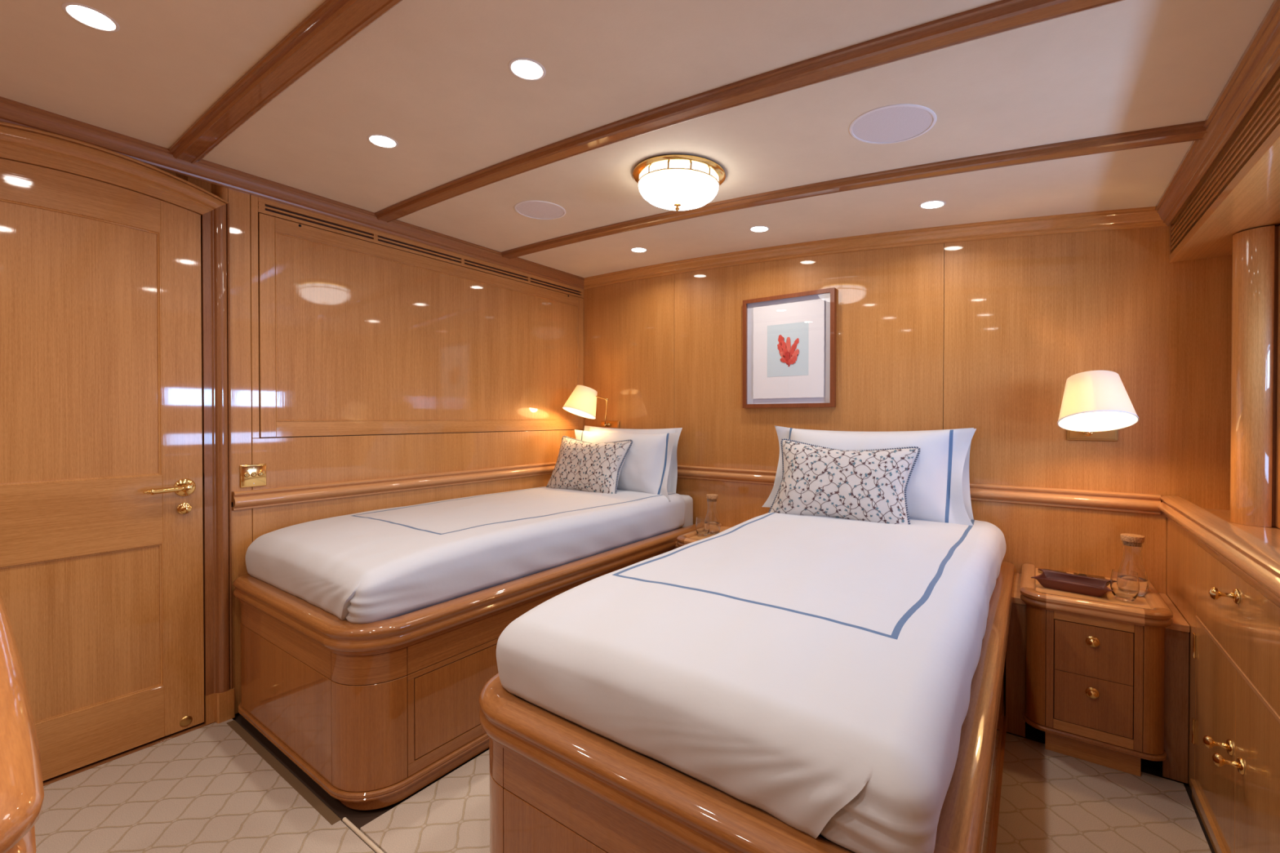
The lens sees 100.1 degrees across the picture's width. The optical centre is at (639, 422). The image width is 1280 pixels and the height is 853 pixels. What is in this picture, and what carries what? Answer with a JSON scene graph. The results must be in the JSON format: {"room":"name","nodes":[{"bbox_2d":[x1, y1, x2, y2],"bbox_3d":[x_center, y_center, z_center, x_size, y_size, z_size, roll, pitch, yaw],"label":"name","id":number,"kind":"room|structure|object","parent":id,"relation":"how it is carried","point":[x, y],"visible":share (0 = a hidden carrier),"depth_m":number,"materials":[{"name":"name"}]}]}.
{"room":"yacht cabin bedroom","nodes":[
{"label":"yacht cabin bedroom","id":0,"kind":"room"},
{"bbox_2d":[42,168,584,782],"bbox_3d":[-1.646,0.040,2.277,0.151,2.320,4.220,0,1,36],"label":"wall","id":1,"kind":"structure","parent":0,"point":[290,461],"depth_m":2.42,"materials":[{"name":"brown wood"}]},
{"bbox_2d":[0,158,215,786],"bbox_3d":[-1.891,0.183,1.807,0.093,2.034,0.770,0,1,36],"label":"door","id":2,"kind":"structure","parent":1,"relation":"in","point":[101,514],"depth_m":1.86,"materials":[{"name":"brown wood"}]},
{"bbox_2d":[0,120,235,724],"bbox_3d":[-1.895,0.119,1.814,0.059,2.131,0.846,0,1,36],"label":"trim","id":3,"kind":"structure","parent":1,"relation":"attached to","point":[18,143],"depth_m":2.10,"materials":[{"name":"brown wood"}]},
{"bbox_2d":[240,463,266,488],"bbox_3d":[-1.593,0.219,2.211,0.018,0.093,0.093,0,1,36],"label":"light switch","id":4,"kind":"object","parent":1,"relation":"attached to","point":[251,475],"visible":1,"depth_m":2.21,"materials":[{"name":"gold metal"}]},
{"bbox_2d":[0,96,584,288],"bbox_3d":[-1.571,-0.972,2.206,0.046,0.070,4.008,0,1,36],"label":"trim","id":5,"kind":"structure","parent":1,"relation":"attached to","point":[11,111],"depth_m":2.19,"materials":[{"name":"brown wood"}]},
{"bbox_2d":[232,462,555,511],"bbox_3d":[-1.010,0.309,2.994,0.030,0.077,2.092,0,1,36],"label":"trim","id":6,"kind":"structure","parent":1,"relation":"attached to","point":[275,496],"depth_m":2.60,"materials":[{"name":"brown wood"}]},
{"bbox_2d":[257,213,583,437],"bbox_3d":[-0.999,-0.411,3.039,0.021,0.934,1.992,0,1,36],"label":"wall panel","id":7,"kind":"object","parent":1,"relation":"attached to","point":[357,336],"visible":1,"depth_m":2.72,"materials":[{"name":"brown wood"}]},
{"bbox_2d":[0,0,1274,277],"bbox_3d":[-0.222,-0.910,1.210,3.600,0.329,4.300,0,1,36],"label":"ceiling","id":8,"kind":"structure","parent":0,"point":[433,77],"depth_m":1.54,"materials":[{"name":"paint"}]},
{"bbox_2d":[61,1,119,31],"bbox_3d":[-1.333,-0.983,1.302,0.100,0.003,0.100,3,2,36],"label":"recessed light","id":9,"kind":"object","parent":8,"relation":"in","point":[85,15],"visible":1,"depth_m":1.30,"materials":[{"name":"white"}]},
{"bbox_2d":[168,0,402,163],"bbox_3d":[-0.518,-0.893,1.133,2.954,0.208,0.092,0,1,36],"label":"ceiling beam","id":10,"kind":"structure","parent":8,"relation":"attached to","point":[334,23],"depth_m":1.45,"materials":[{"name":"brown wood"}]},
{"bbox_2d":[367,133,398,148],"bbox_3d":[-0.904,-0.989,1.885,0.100,0.003,0.100,3,2,36],"label":"recessed light","id":11,"kind":"object","parent":8,"relation":"in","point":[381,140],"visible":1,"depth_m":1.88,"materials":[{"name":"white"}]},
{"bbox_2d":[508,57,546,80],"bbox_3d":[-0.304,-0.951,1.444,0.100,0.009,0.100,0,1,41],"label":"recessed light","id":12,"kind":"object","parent":8,"relation":"in","point":[526,68],"visible":1,"depth_m":1.44,"materials":[{"name":"white"}]},
{"bbox_2d":[514,200,565,219],"bbox_3d":[-0.467,-0.994,2.513,0.240,0.012,0.240,0,1,23],"label":"ceiling speaker","id":13,"kind":"object","parent":8,"relation":"attached to","point":[535,209],"visible":1,"depth_m":2.50,"materials":[{"name":"white plastic"}]},
{"bbox_2d":[630,247,647,252],"bbox_3d":[-0.007,-0.999,3.106,0.100,0.003,0.100,3,2,36],"label":"recessed light","id":14,"kind":"object","parent":8,"relation":"in","point":[634,249],"visible":1,"depth_m":3.10,"materials":[{"name":"white"}]},
{"bbox_2d":[632,154,725,211],"bbox_3d":[0.150,-0.892,2.066,0.356,0.150,0.356,0,1,-20],"label":"dome light","id":15,"kind":"object","parent":8,"relation":"attached to","point":[673,182],"visible":1,"depth_m":1.96,"materials":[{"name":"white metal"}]},
{"bbox_2d":[374,0,1124,222],"bbox_3d":[-0.068,-0.898,1.745,2.954,0.208,0.092,0,1,36],"label":"ceiling beam","id":16,"kind":"structure","parent":8,"relation":"attached to","point":[1003,15],"depth_m":1.39,"materials":[{"name":"brown wood"}]},
{"bbox_2d":[749,226,769,232],"bbox_3d":[0.593,-0.961,2.664,0.100,0.009,0.100,0,1,41],"label":"recessed light","id":17,"kind":"object","parent":8,"relation":"in","point":[755,228],"visible":1,"depth_m":2.66,"materials":[{"name":"white"}]},
{"bbox_2d":[501,120,1207,258],"bbox_3d":[0.380,-0.904,2.354,2.954,0.208,0.092,0,1,36],"label":"ceiling beam","id":18,"kind":"structure","parent":8,"relation":"attached to","point":[1190,131],"depth_m":1.89,"materials":[{"name":"brown wood"}]},
{"bbox_2d":[848,103,937,143],"bbox_3d":[0.757,-0.894,1.614,0.239,0.026,0.239,0,1,-18],"label":"ceiling speaker","id":19,"kind":"object","parent":8,"relation":"attached to","point":[900,122],"visible":1,"depth_m":1.60,"materials":[{"name":"white plastic"}]},
{"bbox_2d":[919,200,946,208],"bbox_3d":[1.207,-0.899,2.214,0.099,0.012,0.100,0,1,41],"label":"recessed light","id":20,"kind":"object","parent":8,"relation":"in","point":[933,204],"visible":1,"depth_m":2.21,"materials":[{"name":"white"}]},
{"bbox_2d":[231,714,1214,852],"bbox_3d":[-0.192,1.237,1.269,4.000,0.064,4.400,0,1,36],"label":"floor","id":21,"kind":"structure","parent":0,"point":[359,819],"depth_m":1.80,"materials":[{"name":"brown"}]},
{"bbox_2d":[34,719,384,852],"bbox_3d":[-0.998,1.203,0.506,2.995,0.018,1.917,0,1,36],"label":"carpet","id":22,"kind":"object","parent":21,"relation":"on","point":[213,788],"visible":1,"depth_m":1.65,"materials":[{"name":"beige carpet"}]},
{"bbox_2d":[0,592,44,852],"bbox_3d":[-1.135,0.722,0.269,1.120,0.952,1.080,0,1,36],"label":"dresser","id":23,"kind":"object","parent":22,"relation":"on","point":[21,784],"visible":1,"depth_m":0.41,"materials":[{"name":"brown wood"}]},
{"bbox_2d":[360,750,489,852],"bbox_3d":[-0.120,1.190,2.091,0.510,0.016,1.670,0,1,36],"label":"carpet","id":24,"kind":"object","parent":21,"relation":"on","point":[451,815],"visible":0.18,"depth_m":1.60,"materials":[{"name":"beige carpet"}]},
{"bbox_2d":[233,523,696,810],"bbox_3d":[-0.616,0.892,2.693,1.038,0.568,2.114,0,1,36],"label":"frame","id":25,"kind":"object","parent":21,"relation":"on","point":[376,713],"visible":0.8,"depth_m":1.77,"materials":[{"name":"brown wood"}]},
{"bbox_2d":[680,494,693,528],"bbox_3d":[-0.598,0.563,2.737,0.870,0.230,1.975,0,1,36],"label":"mattress","id":26,"kind":"object","parent":25,"relation":"on","point":[688,500],"visible":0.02,"depth_m":3.22,"materials":[{"name":"grey fabric"}]},
{"bbox_2d":[245,486,685,623],"bbox_3d":[-0.669,0.539,2.659,0.967,0.275,1.923,0,1,36],"label":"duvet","id":27,"kind":"object","parent":26,"relation":"on","point":[373,566],"visible":0.87,"depth_m":2.07,"materials":[{"name":"white fabric"}]},
{"bbox_2d":[546,435,633,493],"bbox_3d":[-0.325,0.274,3.267,0.595,0.368,0.205,0,1,41],"label":"cushion","id":28,"kind":"object","parent":27,"relation":"on","point":[580,465],"visible":0.79,"depth_m":3.18,"materials":[{"name":"grey fabric"}]},
{"bbox_2d":[574,429,678,502],"bbox_3d":[-0.132,0.244,3.326,0.902,0.390,0.229,0,1,41],"label":"pillow","id":29,"kind":"object","parent":27,"relation":"on","point":[645,468],"visible":0.58,"depth_m":3.12,"materials":[{"name":"fabric"}]},
{"bbox_2d":[583,425,682,493],"bbox_3d":[-0.084,0.234,3.476,0.801,0.422,0.175,0,1,38],"label":"pillow","id":30,"kind":"object","parent":26,"relation":"on","point":[673,473],"visible":0.11,"depth_m":3.28,"materials":[{"name":"grey fabric"}]},
{"bbox_2d":[674,523,730,549],"bbox_3d":[0.477,0.889,2.901,0.518,0.570,0.487,0,1,36],"label":"nightstand","id":31,"kind":"object","parent":21,"relation":"on","point":[692,536],"visible":0.09,"depth_m":2.88,"materials":[{"name":"brown wood"}]},
{"bbox_2d":[695,515,709,536],"bbox_3d":[0.344,0.570,2.942,0.077,0.100,0.077,0,1,36],"label":"tumbler","id":32,"kind":"object","parent":31,"relation":"on","point":[702,523],"visible":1,"depth_m":2.91,"materials":[{"name":"clear glass"}]},
{"bbox_2d":[706,493,719,533],"bbox_3d":[0.404,0.512,3.003,0.089,0.214,0.089,0,1,36],"label":"carafe","id":33,"kind":"object","parent":31,"relation":"on","point":[712,499],"visible":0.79,"depth_m":2.97,"materials":[{"name":"clear glass"}]},
{"bbox_2d":[479,560,1015,852],"bbox_3d":[0.601,0.900,1.799,1.028,0.568,2.114,0,1,36],"label":"frame","id":34,"kind":"object","parent":21,"relation":"on","point":[557,785],"visible":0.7,"depth_m":1.03,"materials":[{"name":"brown wood"}]},
{"bbox_2d":[496,512,1006,852],"bbox_3d":[0.596,0.548,1.783,0.964,0.274,1.999,0,1,36],"label":"mattress","id":35,"kind":"object","parent":34,"relation":"on","point":[815,673],"visible":0.91,"depth_m":1.06,"materials":[{"name":"white fabric"}]},
{"bbox_2d":[768,438,920,524],"bbox_3d":[0.888,0.274,2.376,0.620,0.389,0.200,0,1,33],"label":"cushion","id":36,"kind":"object","parent":35,"relation":"on","point":[865,485],"visible":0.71,"depth_m":2.31,"materials":[{"name":"grey fabric"}]},
{"bbox_2d":[761,425,976,525],"bbox_3d":[1.018,0.231,2.480,0.923,0.426,0.247,0,1,32],"label":"pillow","id":37,"kind":"object","parent":35,"relation":"on","point":[934,492],"visible":0.4,"depth_m":2.28,"materials":[{"name":"fabric"}]},
{"bbox_2d":[798,427,973,519],"bbox_3d":[1.146,0.231,2.591,0.809,0.420,0.154,0,1,39],"label":"pillow","id":38,"kind":"object","parent":35,"relation":"on","point":[966,481],"visible":0.04,"depth_m":2.38,"materials":[{"name":"grey fabric"}]},
{"bbox_2d":[1005,563,1190,783],"bbox_3d":[1.681,0.897,2.016,0.494,0.570,0.487,0,1,36],"label":"nightstand","id":39,"kind":"object","parent":21,"relation":"on","point":[1104,678],"visible":0.97,"depth_m":1.83,"materials":[{"name":"brown wood"}]},
{"bbox_2d":[1005,603,1026,737],"bbox_3d":[1.536,0.931,2.185,0.062,0.500,0.387,0,1,36],"label":"panel","id":40,"kind":"object","parent":39,"relation":"attached to","point":[1015,654],"depth_m":2.03,"materials":[{"name":"brown wood"}]},
{"bbox_2d":[1011,573,1026,604],"bbox_3d":[1.534,0.670,2.179,0.062,0.022,0.395,0,1,36],"label":"shelf","id":41,"kind":"object","parent":39,"relation":"attached to","point":[1015,597],"depth_m":2.09,"materials":[{"name":"brown wood"}]},
{"bbox_2d":[1038,568,1066,573],"bbox_3d":[1.716,0.622,2.230,0.094,0.007,0.067,0,1,36],"label":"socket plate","id":42,"kind":"object","parent":39,"relation":"on","point":[1039,571],"visible":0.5,"depth_m":2.24,"materials":[{"name":"brown"}]},
{"bbox_2d":[1031,568,1113,597],"bbox_3d":[1.632,0.607,2.020,0.237,0.042,0.159,0,1,44],"label":"tray","id":43,"kind":"object","parent":39,"relation":"on","point":[1076,584],"visible":0.99,"depth_m":2.01,"materials":[{"name":"brown wood"}]},
{"bbox_2d":[1073,573,1105,578],"bbox_3d":[1.811,0.623,2.160,0.097,0.007,0.067,0,1,36],"label":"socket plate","id":44,"kind":"object","parent":39,"relation":"on","point":[1078,574],"visible":0.51,"depth_m":2.17,"materials":[{"name":"brown"}]},
{"bbox_2d":[1110,568,1139,601],"bbox_3d":[1.718,0.579,1.901,0.077,0.100,0.077,0,1,36],"label":"tumbler","id":45,"kind":"object","parent":39,"relation":"on","point":[1125,584],"visible":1,"depth_m":1.88,"materials":[{"name":"clear glass"}]},
{"bbox_2d":[1119,533,1148,596],"bbox_3d":[1.806,0.521,1.966,0.089,0.214,0.089,0,1,36],"label":"carafe","id":46,"kind":"object","parent":39,"relation":"on","point":[1132,544],"visible":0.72,"depth_m":1.94,"materials":[{"name":"clear glass"}]},
{"bbox_2d":[1157,628,1189,783],"bbox_3d":[1.886,0.933,1.928,0.060,0.500,0.387,0,1,36],"label":"panel","id":47,"kind":"object","parent":39,"relation":"attached to","point":[1175,767],"depth_m":1.77,"materials":[{"name":"brown wood"}]},
{"bbox_2d":[1159,593,1190,632],"bbox_3d":[1.883,0.672,1.922,0.060,0.022,0.395,0,1,36],"label":"shelf","id":48,"kind":"object","parent":39,"relation":"attached to","point":[1180,624],"depth_m":1.78,"materials":[{"name":"brown wood"}]},
{"bbox_2d":[995,733,1211,852],"bbox_3d":[1.087,1.197,1.219,0.483,0.016,1.695,0,1,36],"label":"carpet","id":49,"kind":"object","parent":21,"relation":"on","point":[1051,802],"visible":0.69,"depth_m":1.64,"materials":[{"name":"beige carpet"}]},
{"bbox_2d":[1166,518,1279,852],"bbox_3d":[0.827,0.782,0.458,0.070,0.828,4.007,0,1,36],"label":"base cabinet","id":50,"kind":"object","parent":21,"relation":"on","point":[1233,752],"visible":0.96,"depth_m":1.38,"materials":[{"name":"brown wood"}]},
{"bbox_2d":[583,226,1231,594],"bbox_3d":[1.021,0.035,2.867,3.750,2.320,0.112,0,1,36],"label":"wall","id":51,"kind":"structure","parent":0,"point":[988,336],"depth_m":2.39,"materials":[{"name":"brown wood"}]},
{"bbox_2d":[562,385,619,428],"bbox_3d":[-0.317,-0.096,3.536,0.291,0.296,0.392,0,1,36],"label":"reading lamp","id":52,"kind":"object","parent":51,"relation":"attached to","point":[582,402],"visible":0.98,"depth_m":3.44,"materials":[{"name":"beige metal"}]},
{"bbox_2d":[742,287,836,408],"bbox_3d":[0.805,-0.390,2.931,0.515,0.616,0.034,0,1,36],"label":"framed art","id":53,"kind":"object","parent":51,"relation":"attached to","point":[789,340],"visible":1,"depth_m":2.92,"materials":[{"name":"brown wood"}]},
{"bbox_2d":[583,206,1167,289],"bbox_3d":[0.798,-0.886,2.924,3.014,0.254,0.046,0,1,36],"label":"trim","id":54,"kind":"structure","parent":51,"relation":"attached to","point":[1140,217],"depth_m":2.55,"materials":[{"name":"brown wood"}]},
{"bbox_2d":[677,465,1160,515],"bbox_3d":[0.807,0.310,2.938,2.964,0.077,0.030,0,1,36],"label":"trim","id":55,"kind":"structure","parent":51,"relation":"attached to","point":[1138,503],"depth_m":2.29,"materials":[{"name":"brown wood"}]},
{"bbox_2d":[1057,370,1138,441],"bbox_3d":[1.725,-0.057,2.034,0.227,0.267,0.394,0,1,36],"label":"reading lamp","id":56,"kind":"object","parent":51,"relation":"attached to","point":[1095,405],"visible":1,"depth_m":1.96,"materials":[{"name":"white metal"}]},
{"bbox_2d":[1155,0,1279,226],"bbox_3d":[0.821,-0.772,0.450,0.046,0.070,4.008,0,1,36],"label":"trim","id":57,"kind":"structure","parent":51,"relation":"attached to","point":[1259,64],"depth_m":1.32,"materials":[{"name":"brown wood"}]},
{"bbox_2d":[1157,495,1279,607],"bbox_3d":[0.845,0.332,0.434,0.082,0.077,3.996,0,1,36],"label":"trim","id":58,"kind":"structure","parent":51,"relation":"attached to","point":[1259,561],"depth_m":1.36,"materials":[{"name":"brown wood"}]},
{"bbox_3d":[1.158,0.058,0.217,0.050,2.320,4.020,0,1,36],"label":"wall","id":59,"kind":"structure","parent":0,"visible":0},
{"bbox_2d":[1168,70,1279,262],"bbox_3d":[0.987,-0.709,0.328,0.366,0.227,4.007,0,1,36],"label":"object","id":60,"kind":"structure","parent":59,"relation":"attached to","point":[1240,192],"depth_m":1.48,"materials":[{"name":"brown wood"}]},
{"bbox_2d":[1229,225,1279,528],"bbox_3d":[2.014,-0.140,1.646,0.265,0.927,0.160,0,1,36],"label":"trim","id":61,"kind":"structure","parent":59,"relation":"attached to","point":[1255,425],"depth_m":1.67,"materials":[{"name":"brown wood"}]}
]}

